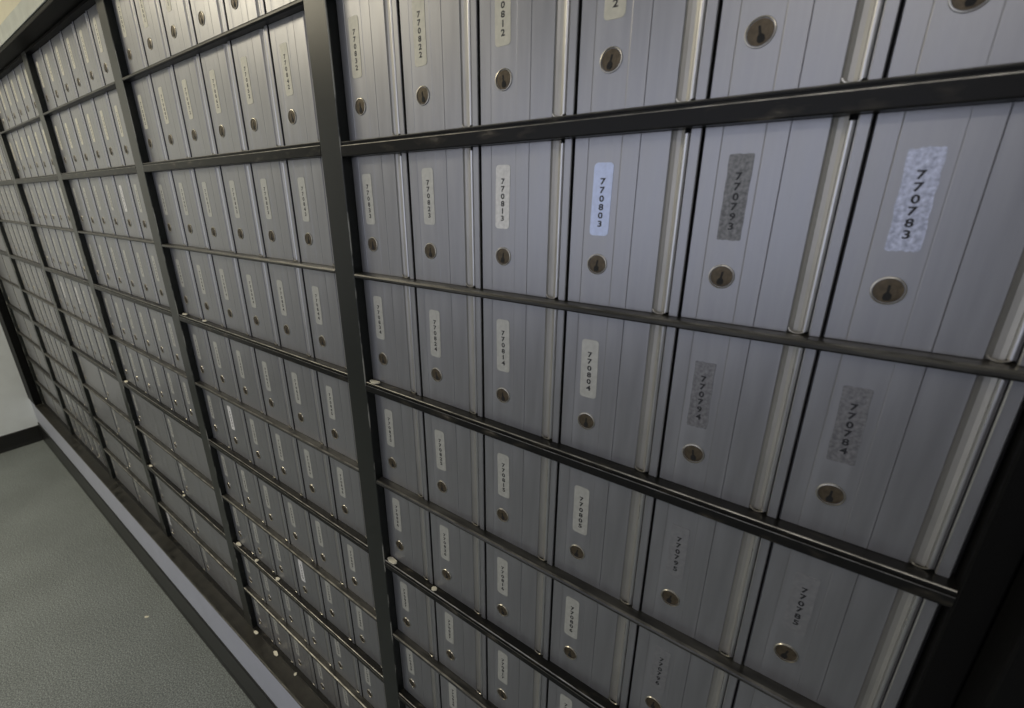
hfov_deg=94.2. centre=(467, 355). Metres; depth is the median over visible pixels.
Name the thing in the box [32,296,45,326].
mailbox
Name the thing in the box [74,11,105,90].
mailbox
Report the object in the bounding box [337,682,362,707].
mailbox
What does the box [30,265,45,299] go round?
mailbox
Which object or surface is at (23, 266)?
mailbox
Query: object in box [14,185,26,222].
mailbox
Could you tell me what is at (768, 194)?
mailbox
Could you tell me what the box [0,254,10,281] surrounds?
mailbox
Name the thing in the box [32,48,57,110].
mailbox
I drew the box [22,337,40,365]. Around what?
mailbox
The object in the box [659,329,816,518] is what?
mailbox
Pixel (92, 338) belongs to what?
mailbox
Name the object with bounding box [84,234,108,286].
mailbox
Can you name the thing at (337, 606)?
mailbox
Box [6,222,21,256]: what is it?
mailbox
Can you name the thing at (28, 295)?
mailbox
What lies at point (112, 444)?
mailbox
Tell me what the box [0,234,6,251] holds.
mailbox
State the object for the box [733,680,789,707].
mailbox
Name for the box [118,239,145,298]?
mailbox
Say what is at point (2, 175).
mailbox
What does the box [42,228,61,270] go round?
mailbox
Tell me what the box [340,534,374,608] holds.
mailbox
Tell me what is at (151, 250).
mailbox
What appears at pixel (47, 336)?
mailbox
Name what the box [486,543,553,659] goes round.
mailbox
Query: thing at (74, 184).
mailbox
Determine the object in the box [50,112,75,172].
mailbox
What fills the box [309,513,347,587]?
mailbox
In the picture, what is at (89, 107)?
mailbox
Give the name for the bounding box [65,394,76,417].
mailbox
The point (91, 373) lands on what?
mailbox
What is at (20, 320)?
mailbox
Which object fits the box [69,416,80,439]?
mailbox
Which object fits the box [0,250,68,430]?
bank
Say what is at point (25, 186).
mailbox
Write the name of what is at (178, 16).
mailbox
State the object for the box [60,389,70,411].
mailbox
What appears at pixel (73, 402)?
mailbox
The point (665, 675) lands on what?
mailbox
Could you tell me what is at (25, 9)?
trim
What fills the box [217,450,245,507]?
mailbox
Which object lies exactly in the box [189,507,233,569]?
mailbox
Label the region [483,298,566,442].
mailbox
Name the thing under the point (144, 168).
mailbox frame
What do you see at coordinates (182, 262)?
mailbox
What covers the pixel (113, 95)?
mailbox
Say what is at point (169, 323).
mailbox
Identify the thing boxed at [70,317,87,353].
mailbox
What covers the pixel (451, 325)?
mailbox
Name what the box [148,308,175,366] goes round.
mailbox
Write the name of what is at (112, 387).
mailbox
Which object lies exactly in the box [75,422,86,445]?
mailbox
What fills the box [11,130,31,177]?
mailbox
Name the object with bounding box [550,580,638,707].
mailbox
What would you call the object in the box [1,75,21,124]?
mailbox
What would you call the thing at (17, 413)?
wall
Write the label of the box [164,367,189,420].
mailbox
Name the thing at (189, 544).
mailbox
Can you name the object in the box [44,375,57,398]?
mailbox
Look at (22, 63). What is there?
mailbox
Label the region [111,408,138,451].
mailbox
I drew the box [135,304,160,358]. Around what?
mailbox
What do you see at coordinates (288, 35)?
mailbox
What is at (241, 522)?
mailbox
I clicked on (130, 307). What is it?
mailbox
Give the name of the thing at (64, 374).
mailbox
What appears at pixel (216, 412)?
mailbox
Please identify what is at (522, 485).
mailbox
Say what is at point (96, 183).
mailbox
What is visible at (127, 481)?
mailbox
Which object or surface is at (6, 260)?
mailbox
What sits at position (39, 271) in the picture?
mailbox
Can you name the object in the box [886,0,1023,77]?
mailbox
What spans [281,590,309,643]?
mailbox
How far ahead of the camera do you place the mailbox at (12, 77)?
1.35 m
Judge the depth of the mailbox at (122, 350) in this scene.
1.41 m
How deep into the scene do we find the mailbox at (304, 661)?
1.15 m
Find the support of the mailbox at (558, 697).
in the mailbox frame at (992, 551)
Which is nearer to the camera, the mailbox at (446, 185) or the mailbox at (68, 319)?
the mailbox at (446, 185)
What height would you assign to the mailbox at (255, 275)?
0.139 m
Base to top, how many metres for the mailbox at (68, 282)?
0.141 m
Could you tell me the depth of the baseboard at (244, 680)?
1.69 m
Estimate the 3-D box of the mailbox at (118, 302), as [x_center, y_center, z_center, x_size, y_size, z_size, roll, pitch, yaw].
[-0.952,-0.101,1.310,0.090,0.141,0.007,14,25,37]
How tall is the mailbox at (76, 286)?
0.141 m
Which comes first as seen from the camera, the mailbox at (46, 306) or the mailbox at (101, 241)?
the mailbox at (101, 241)
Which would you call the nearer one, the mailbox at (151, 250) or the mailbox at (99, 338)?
the mailbox at (151, 250)
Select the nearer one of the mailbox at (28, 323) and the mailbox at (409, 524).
the mailbox at (409, 524)
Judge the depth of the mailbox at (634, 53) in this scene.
0.33 m
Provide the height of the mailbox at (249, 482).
0.142 m
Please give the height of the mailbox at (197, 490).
0.136 m
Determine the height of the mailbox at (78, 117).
0.136 m
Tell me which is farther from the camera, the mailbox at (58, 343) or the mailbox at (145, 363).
the mailbox at (58, 343)
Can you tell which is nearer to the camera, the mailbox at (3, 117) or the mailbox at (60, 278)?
the mailbox at (3, 117)
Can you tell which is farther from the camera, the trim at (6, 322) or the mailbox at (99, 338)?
the trim at (6, 322)
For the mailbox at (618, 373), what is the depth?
0.42 m
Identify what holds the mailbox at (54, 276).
in the bank at (97, 422)
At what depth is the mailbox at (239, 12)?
0.60 m
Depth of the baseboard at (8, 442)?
2.83 m
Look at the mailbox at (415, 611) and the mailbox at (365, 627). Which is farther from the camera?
the mailbox at (365, 627)
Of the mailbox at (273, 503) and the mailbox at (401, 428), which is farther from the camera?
the mailbox at (273, 503)
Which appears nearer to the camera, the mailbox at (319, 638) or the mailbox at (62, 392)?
the mailbox at (319, 638)
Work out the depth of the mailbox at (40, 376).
2.58 m
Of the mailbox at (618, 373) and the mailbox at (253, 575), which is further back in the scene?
the mailbox at (253, 575)
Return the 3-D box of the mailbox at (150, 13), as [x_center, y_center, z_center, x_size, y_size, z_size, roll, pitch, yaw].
[-0.504,-0.537,0.755,0.094,0.130,0.007,14,25,37]
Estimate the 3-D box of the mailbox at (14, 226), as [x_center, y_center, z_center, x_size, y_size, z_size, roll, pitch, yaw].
[-1.808,-0.462,1.913,0.096,0.140,0.007,14,25,37]
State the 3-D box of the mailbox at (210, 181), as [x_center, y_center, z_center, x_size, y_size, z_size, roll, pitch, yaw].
[-0.423,-0.243,0.797,0.094,0.134,0.007,14,25,37]
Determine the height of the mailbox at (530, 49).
0.140 m
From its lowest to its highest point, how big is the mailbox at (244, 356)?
0.142 m
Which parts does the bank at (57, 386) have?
rail, rail, rail, post, rail, rail, rail, rail, rail, rail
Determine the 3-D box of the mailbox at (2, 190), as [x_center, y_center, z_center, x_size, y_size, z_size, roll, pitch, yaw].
[-1.811,-0.596,1.865,0.096,0.131,0.007,14,25,37]
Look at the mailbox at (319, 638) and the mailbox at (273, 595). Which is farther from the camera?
the mailbox at (273, 595)
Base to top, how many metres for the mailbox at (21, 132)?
0.136 m
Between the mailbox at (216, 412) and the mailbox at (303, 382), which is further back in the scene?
the mailbox at (216, 412)
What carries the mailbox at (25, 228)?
in the bank at (57, 386)
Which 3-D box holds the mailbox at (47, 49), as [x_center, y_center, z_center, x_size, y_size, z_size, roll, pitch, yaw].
[-0.966,-0.654,1.110,0.090,0.130,0.007,14,25,37]
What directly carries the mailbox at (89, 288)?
in the bank at (97, 422)
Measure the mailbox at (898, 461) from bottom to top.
0.139 m
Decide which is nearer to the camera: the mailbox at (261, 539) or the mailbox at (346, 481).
the mailbox at (346, 481)
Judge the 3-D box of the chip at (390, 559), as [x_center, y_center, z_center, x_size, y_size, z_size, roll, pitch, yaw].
[-0.117,0.320,0.738,0.020,0.002,0.009,14,25,37]
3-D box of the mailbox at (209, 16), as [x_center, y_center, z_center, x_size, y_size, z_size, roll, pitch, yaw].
[-0.356,-0.499,0.641,0.094,0.130,0.007,14,25,37]
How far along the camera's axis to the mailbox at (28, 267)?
1.96 m
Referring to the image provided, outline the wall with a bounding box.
[0,324,37,435]
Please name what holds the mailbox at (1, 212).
in the bank at (57, 386)
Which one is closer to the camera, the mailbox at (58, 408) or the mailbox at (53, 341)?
the mailbox at (53, 341)
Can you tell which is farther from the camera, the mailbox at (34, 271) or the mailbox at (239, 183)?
the mailbox at (34, 271)
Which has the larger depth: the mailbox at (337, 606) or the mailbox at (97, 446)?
the mailbox at (97, 446)
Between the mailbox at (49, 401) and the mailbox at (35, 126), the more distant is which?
the mailbox at (49, 401)
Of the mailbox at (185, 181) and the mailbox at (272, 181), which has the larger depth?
the mailbox at (185, 181)
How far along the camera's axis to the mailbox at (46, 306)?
1.95 m
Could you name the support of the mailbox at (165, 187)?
in the mailbox frame at (144, 168)
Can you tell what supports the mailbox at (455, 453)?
in the mailbox frame at (992, 551)
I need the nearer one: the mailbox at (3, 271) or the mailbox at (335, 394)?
the mailbox at (335, 394)
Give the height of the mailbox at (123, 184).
0.131 m
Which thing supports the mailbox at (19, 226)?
in the bank at (57, 386)
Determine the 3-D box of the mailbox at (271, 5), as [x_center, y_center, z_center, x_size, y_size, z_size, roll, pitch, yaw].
[-0.208,-0.462,0.527,0.094,0.130,0.007,14,25,37]
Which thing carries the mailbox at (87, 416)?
in the bank at (57, 386)
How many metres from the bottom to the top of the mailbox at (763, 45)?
0.140 m
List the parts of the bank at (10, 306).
rail, rail, rail, post, rail, rail, rail, rail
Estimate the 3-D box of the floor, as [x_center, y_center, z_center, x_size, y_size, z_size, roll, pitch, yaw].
[-1.115,1.338,0.623,5.590,0.050,2.800,14,25,37]
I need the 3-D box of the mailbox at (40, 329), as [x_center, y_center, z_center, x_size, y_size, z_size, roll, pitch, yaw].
[-1.948,-0.072,2.184,0.096,0.142,0.007,14,25,37]
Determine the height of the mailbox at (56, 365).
0.136 m
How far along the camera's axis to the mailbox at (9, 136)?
1.56 m
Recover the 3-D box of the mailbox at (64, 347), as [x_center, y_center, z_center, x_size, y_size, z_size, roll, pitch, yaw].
[-1.646,0.005,1.952,0.096,0.142,0.007,14,25,37]
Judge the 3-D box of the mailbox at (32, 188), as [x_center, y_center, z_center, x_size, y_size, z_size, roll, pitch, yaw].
[-1.412,-0.495,1.557,0.089,0.131,0.007,14,25,37]
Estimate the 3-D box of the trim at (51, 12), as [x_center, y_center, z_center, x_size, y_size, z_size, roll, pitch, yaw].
[-1.086,-0.755,1.175,3.625,0.008,0.097,14,25,37]
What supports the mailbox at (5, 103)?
in the bank at (97, 422)
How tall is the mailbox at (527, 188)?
0.133 m
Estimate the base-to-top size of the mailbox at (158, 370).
0.138 m
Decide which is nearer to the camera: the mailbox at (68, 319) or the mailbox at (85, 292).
the mailbox at (85, 292)
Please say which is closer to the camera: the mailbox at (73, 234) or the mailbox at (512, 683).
the mailbox at (512, 683)
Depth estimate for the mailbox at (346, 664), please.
0.99 m
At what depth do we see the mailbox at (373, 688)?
0.94 m
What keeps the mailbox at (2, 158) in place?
in the bank at (57, 386)
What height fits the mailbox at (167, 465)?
0.136 m
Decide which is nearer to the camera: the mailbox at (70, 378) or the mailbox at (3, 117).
the mailbox at (3, 117)
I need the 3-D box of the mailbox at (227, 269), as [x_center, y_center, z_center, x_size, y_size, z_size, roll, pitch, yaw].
[-0.419,-0.109,0.846,0.094,0.139,0.007,14,25,37]
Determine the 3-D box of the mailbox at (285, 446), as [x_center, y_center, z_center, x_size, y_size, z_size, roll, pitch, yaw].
[-0.338,0.193,0.891,0.094,0.138,0.007,14,25,37]
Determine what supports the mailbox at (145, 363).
in the mailbox frame at (63, 177)
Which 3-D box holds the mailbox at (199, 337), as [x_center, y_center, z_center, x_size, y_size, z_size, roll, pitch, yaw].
[-0.564,-0.001,1.012,0.094,0.142,0.007,14,25,37]
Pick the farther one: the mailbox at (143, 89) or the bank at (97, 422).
the bank at (97, 422)
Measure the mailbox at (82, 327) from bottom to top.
0.138 m
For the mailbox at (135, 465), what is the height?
0.134 m
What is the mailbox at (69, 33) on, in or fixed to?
in the mailbox frame at (63, 177)
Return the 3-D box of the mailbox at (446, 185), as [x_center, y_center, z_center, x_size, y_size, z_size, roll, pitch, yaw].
[-0.023,-0.140,0.491,0.094,0.133,0.007,14,25,37]
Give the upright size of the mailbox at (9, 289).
0.138 m
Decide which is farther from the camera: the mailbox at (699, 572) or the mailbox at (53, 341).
the mailbox at (53, 341)
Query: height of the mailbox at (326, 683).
0.138 m
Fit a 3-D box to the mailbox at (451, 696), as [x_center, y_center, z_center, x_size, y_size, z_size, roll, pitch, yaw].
[-0.005,0.561,0.744,0.094,0.136,0.007,14,25,37]
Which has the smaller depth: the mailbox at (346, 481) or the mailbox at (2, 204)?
the mailbox at (346, 481)
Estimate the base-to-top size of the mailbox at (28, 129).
0.136 m
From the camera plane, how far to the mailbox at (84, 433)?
2.22 m
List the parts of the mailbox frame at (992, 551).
post, rail, rail, rail, rail, rail, rail, rail, post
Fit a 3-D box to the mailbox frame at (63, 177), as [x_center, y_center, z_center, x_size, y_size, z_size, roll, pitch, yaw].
[-0.832,-0.013,1.298,0.590,1.482,0.113,14,25,37]
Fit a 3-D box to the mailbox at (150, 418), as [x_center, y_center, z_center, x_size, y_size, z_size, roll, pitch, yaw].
[-0.945,0.182,1.413,0.274,0.142,0.007,14,25,37]
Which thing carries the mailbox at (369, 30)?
in the mailbox frame at (992, 551)
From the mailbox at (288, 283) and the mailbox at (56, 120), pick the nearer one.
the mailbox at (288, 283)
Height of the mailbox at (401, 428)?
0.142 m
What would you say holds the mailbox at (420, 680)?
in the mailbox frame at (992, 551)
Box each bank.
[0,54,162,530]
[0,179,109,474]
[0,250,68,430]
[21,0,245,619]
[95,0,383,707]
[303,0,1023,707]
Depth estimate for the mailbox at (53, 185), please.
1.39 m
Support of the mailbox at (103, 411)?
in the bank at (97, 422)
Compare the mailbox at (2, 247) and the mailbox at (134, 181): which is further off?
the mailbox at (2, 247)
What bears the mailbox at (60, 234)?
in the bank at (97, 422)
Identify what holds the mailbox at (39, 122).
in the bank at (97, 422)
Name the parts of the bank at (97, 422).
rail, rail, rail, rail, post, rail, rail, rail, rail, rail, rail, rail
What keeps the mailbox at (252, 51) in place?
in the mailbox frame at (144, 168)
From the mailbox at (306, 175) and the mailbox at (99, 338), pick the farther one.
the mailbox at (99, 338)
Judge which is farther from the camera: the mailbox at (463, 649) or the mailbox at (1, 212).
the mailbox at (1, 212)
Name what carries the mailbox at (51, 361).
in the bank at (57, 386)
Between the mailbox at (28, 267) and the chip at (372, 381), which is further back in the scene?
the mailbox at (28, 267)
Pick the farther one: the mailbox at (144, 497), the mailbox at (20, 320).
the mailbox at (20, 320)
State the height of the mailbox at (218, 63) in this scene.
0.136 m
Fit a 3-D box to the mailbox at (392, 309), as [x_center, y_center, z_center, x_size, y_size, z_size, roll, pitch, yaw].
[-0.093,-0.024,0.596,0.093,0.139,0.007,14,25,37]
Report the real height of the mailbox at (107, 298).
0.141 m
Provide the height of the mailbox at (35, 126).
0.136 m
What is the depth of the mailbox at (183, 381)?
1.15 m
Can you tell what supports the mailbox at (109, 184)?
in the mailbox frame at (63, 177)
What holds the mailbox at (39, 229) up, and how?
in the bank at (97, 422)
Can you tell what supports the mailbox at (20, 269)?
in the bank at (57, 386)
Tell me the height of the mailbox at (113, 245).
0.140 m
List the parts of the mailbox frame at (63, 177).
rail, rail, post, rail, rail, rail, rail, rail, rail, rail, rail, rail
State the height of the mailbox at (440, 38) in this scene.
0.140 m
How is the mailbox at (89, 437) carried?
in the bank at (57, 386)
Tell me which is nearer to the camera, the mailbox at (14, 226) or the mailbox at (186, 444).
the mailbox at (186, 444)
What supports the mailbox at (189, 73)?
in the mailbox frame at (144, 168)
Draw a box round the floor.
[0,440,255,707]
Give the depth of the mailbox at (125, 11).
0.81 m
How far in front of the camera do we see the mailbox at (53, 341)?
2.07 m
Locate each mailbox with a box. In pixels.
[0,79,15,127]
[0,98,9,129]
[0,142,12,178]
[0,145,11,179]
[0,162,5,180]
[0,186,14,220]
[0,192,9,220]
[0,205,4,219]
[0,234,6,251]
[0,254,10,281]
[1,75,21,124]
[1,254,18,285]
[2,222,17,255]
[2,280,20,309]
[4,185,19,221]
[6,132,25,177]
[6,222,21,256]
[7,69,28,122]
[8,185,25,222]
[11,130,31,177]
[11,223,27,258]
[12,309,30,338]
[13,286,28,314]
[14,64,35,118]
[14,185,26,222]
[15,260,29,290]
[16,224,32,260]
[17,127,38,176]
[20,261,34,293]
[21,62,38,115]
[22,184,40,224]
[22,225,38,262]
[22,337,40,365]
[24,124,45,175]
[24,318,38,345]
[25,263,39,296]
[27,225,39,262]
[27,294,40,322]
[28,183,46,225]
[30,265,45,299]
[31,121,53,174]
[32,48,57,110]
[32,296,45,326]
[32,364,49,391]
[34,182,53,225]
[34,346,48,372]
[36,227,53,267]
[36,267,51,302]
[37,299,51,330]
[38,120,55,173]
[38,327,51,355]
[40,387,57,415]
[41,40,67,105]
[41,182,61,227]
[41,269,53,303]
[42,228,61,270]
[42,302,57,334]
[44,331,56,359]
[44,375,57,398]
[48,181,69,228]
[48,305,63,338]
[49,229,68,272]
[49,335,62,364]
[49,358,61,384]
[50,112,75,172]
[50,272,67,310]
[51,31,78,101]
[53,400,66,424]
[54,362,67,389]
[55,339,69,369]
[56,181,72,228]
[56,230,76,275]
[57,275,74,314]
[59,108,86,170]
[60,367,72,393]
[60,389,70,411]
[61,343,75,374]
[62,21,91,96]
[63,231,84,278]
[64,278,82,318]
[64,314,79,348]
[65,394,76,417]
[66,372,79,400]
[69,179,92,231]
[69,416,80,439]
[70,103,97,169]
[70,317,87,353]
[71,232,87,278]
[71,280,90,322]
[71,399,82,423]
[72,377,85,405]
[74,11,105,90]
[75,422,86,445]
[77,320,94,358]
[77,354,107,399]
[77,405,89,430]
[78,178,103,232]
[79,283,99,327]
[80,427,92,451]
[81,98,110,168]
[83,410,95,436]
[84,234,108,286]
[85,325,103,364]
[87,4,113,84]
[87,434,98,458]
[88,286,102,328]
[89,177,115,234]
[89,391,118,434]
[93,329,111,369]
[93,440,105,465]
[94,92,125,166]
[94,235,119,289]
[98,368,127,414]
[100,426,128,468]
[101,176,129,236]
[101,291,123,339]
[102,334,114,371]
[105,237,131,294]
[108,89,134,164]
[110,457,138,500]
[111,295,134,345]
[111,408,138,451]
[112,0,148,74]
[114,175,143,238]
[115,341,136,385]
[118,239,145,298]
[123,299,147,351]
[123,447,149,488]
[126,347,148,393]
[129,174,152,239]
[129,389,173,451]
[131,74,168,161]
[131,241,159,303]
[133,480,159,521]
[134,0,171,65]
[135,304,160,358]
[137,353,160,401]
[142,433,185,493]
[146,243,169,306]
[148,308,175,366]
[150,360,174,410]
[151,65,191,159]
[152,171,187,245]
[154,475,195,533]
[160,0,197,54]
[163,314,184,370]
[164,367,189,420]
[164,413,211,480]
[165,511,206,571]
[170,248,204,319]
[172,169,210,248]
[174,54,217,156]
[177,461,222,525]
[178,375,198,426]
[187,323,219,390]
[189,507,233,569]
[190,0,228,43]
[190,251,226,326]
[195,166,236,252]
[200,41,248,153]
[200,546,242,608]
[202,388,232,449]
[207,331,241,401]
[212,255,251,335]
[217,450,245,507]
[221,164,266,256]
[222,399,254,463]
[224,0,266,29]
[229,503,255,555]
[230,339,266,414]
[231,25,284,149]
[236,463,266,524]
[238,259,281,345]
[241,554,266,601]
[244,411,278,479]
[249,520,276,574]
[251,597,275,643]
[252,160,301,261]
[255,349,294,429]
[258,478,290,542]
[260,571,286,622]
[265,0,294,12]
[268,263,314,357]
[269,11,319,145]
[269,425,306,497]
[270,536,300,594]
[270,616,295,664]
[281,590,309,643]
[282,495,317,563]
[284,359,327,446]
[288,157,334,265]
[290,636,317,688]
[293,555,326,617]
[297,440,337,518]
[303,269,346,368]
[304,611,334,668]
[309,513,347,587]
[313,658,341,707]
[317,371,357,461]
[320,577,355,643]
[330,457,366,537]
[330,635,362,695]
[336,0,406,140]
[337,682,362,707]
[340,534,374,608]
[350,601,381,666]
[351,153,415,278]
[358,660,386,707]
[364,279,422,395]
[375,394,428,500]
[384,488,433,583]
[392,572,438,660]
[399,0,480,133]
[399,642,441,707]
[408,147,482,288]
[417,288,484,416]
[424,413,485,529]
[430,513,486,618]
[436,602,487,698]
[440,675,479,707]
[480,0,581,124]
[481,139,575,300]
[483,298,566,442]
[485,435,559,565]
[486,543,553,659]
[487,637,548,707]
[548,680,588,707]
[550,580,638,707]
[555,463,655,610]
[561,311,677,476]
[568,128,704,316]
[577,0,721,113]
[628,626,737,707]
[641,499,770,664]
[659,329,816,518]
[681,114,873,336]
[710,0,901,97]
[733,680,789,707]
[744,543,938,707]
[779,351,1023,577]
[823,101,1023,365]
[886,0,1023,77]
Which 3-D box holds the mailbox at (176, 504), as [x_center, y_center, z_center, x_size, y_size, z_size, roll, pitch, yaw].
[-0.938,0.460,1.513,0.274,0.134,0.007,14,25,37]
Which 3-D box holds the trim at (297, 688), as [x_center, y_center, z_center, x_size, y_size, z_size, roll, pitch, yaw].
[-1.051,0.636,1.678,3.625,0.010,0.097,14,25,37]
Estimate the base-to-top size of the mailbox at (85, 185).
0.131 m
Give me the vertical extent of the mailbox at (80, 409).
0.134 m
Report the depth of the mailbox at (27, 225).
1.76 m
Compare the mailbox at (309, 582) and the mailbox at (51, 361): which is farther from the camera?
the mailbox at (51, 361)
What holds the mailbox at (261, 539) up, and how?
in the mailbox frame at (144, 168)
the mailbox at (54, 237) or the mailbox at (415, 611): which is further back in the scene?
the mailbox at (54, 237)
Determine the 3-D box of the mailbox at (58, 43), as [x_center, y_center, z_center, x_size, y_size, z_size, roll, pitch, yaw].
[-0.894,-0.636,1.056,0.090,0.130,0.007,14,25,37]
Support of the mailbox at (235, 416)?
in the mailbox frame at (144, 168)
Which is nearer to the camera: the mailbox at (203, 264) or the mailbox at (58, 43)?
the mailbox at (203, 264)
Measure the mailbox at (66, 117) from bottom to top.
0.136 m
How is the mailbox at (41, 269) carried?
in the bank at (57, 386)
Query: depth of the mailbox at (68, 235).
1.44 m
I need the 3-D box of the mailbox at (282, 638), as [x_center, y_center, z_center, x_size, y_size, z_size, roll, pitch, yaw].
[-0.472,0.711,1.206,0.094,0.138,0.007,14,25,37]
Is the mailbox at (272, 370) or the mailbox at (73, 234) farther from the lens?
the mailbox at (73, 234)
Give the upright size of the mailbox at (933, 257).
0.133 m
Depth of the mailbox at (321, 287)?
0.68 m
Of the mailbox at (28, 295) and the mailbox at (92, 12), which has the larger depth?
the mailbox at (28, 295)
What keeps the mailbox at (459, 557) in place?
in the mailbox frame at (992, 551)
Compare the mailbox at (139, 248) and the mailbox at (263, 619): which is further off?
the mailbox at (263, 619)
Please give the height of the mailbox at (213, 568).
0.138 m
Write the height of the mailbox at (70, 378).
0.136 m
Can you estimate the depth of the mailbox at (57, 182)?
1.36 m
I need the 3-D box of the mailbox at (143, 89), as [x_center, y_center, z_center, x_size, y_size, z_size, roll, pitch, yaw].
[-0.574,-0.424,0.859,0.094,0.136,0.007,14,25,37]
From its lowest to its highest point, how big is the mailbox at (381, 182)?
0.133 m
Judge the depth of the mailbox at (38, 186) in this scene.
1.50 m
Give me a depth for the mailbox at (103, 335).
1.51 m
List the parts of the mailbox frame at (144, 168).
post, rail, rail, rail, rail, rail, rail, rail, rail, rail, rail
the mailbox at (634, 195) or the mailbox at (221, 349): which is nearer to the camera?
the mailbox at (634, 195)
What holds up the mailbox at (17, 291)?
in the bank at (10, 306)
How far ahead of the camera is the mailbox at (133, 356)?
1.36 m
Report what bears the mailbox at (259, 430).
in the mailbox frame at (144, 168)
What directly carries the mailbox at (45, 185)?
in the bank at (97, 422)
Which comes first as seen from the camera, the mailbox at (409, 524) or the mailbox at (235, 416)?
the mailbox at (409, 524)
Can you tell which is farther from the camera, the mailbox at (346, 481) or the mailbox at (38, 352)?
the mailbox at (38, 352)
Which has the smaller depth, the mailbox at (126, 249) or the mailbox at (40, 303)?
the mailbox at (126, 249)
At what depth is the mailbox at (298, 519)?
0.94 m
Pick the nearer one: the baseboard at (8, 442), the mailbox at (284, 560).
the mailbox at (284, 560)
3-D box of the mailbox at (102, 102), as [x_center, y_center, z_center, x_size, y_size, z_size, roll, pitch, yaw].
[-0.749,-0.468,0.993,0.090,0.136,0.007,14,25,37]
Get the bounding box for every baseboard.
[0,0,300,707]
[0,425,42,453]
[38,422,277,707]
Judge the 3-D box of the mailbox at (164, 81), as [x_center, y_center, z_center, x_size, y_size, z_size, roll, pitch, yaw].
[-0.500,-0.405,0.802,0.094,0.136,0.007,14,25,37]
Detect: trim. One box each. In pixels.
[0,0,47,48]
[0,0,82,70]
[0,288,41,404]
[35,403,326,707]
[35,406,302,707]
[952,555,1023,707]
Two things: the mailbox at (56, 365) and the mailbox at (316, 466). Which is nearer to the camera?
the mailbox at (316, 466)
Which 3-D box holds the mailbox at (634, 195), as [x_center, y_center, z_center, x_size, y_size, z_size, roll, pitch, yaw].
[0.126,-0.102,0.376,0.096,0.133,0.007,14,25,37]
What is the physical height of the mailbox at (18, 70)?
0.130 m
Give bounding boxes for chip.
[370,380,379,383]
[388,557,396,563]
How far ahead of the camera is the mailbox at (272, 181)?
0.68 m
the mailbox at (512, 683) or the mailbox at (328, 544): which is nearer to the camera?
the mailbox at (512, 683)
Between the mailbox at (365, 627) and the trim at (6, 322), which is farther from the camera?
the trim at (6, 322)
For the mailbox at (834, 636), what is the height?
0.142 m
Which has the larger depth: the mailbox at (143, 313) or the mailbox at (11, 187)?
the mailbox at (11, 187)
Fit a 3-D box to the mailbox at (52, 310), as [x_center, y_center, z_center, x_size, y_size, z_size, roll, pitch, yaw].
[-1.650,-0.141,1.899,0.096,0.138,0.007,14,25,37]
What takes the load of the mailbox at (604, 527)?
in the mailbox frame at (992, 551)
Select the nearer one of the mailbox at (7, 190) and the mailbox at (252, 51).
the mailbox at (252, 51)
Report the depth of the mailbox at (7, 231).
2.02 m
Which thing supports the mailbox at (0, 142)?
in the bank at (57, 386)
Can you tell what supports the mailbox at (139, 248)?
in the mailbox frame at (63, 177)
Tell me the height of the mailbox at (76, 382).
0.136 m

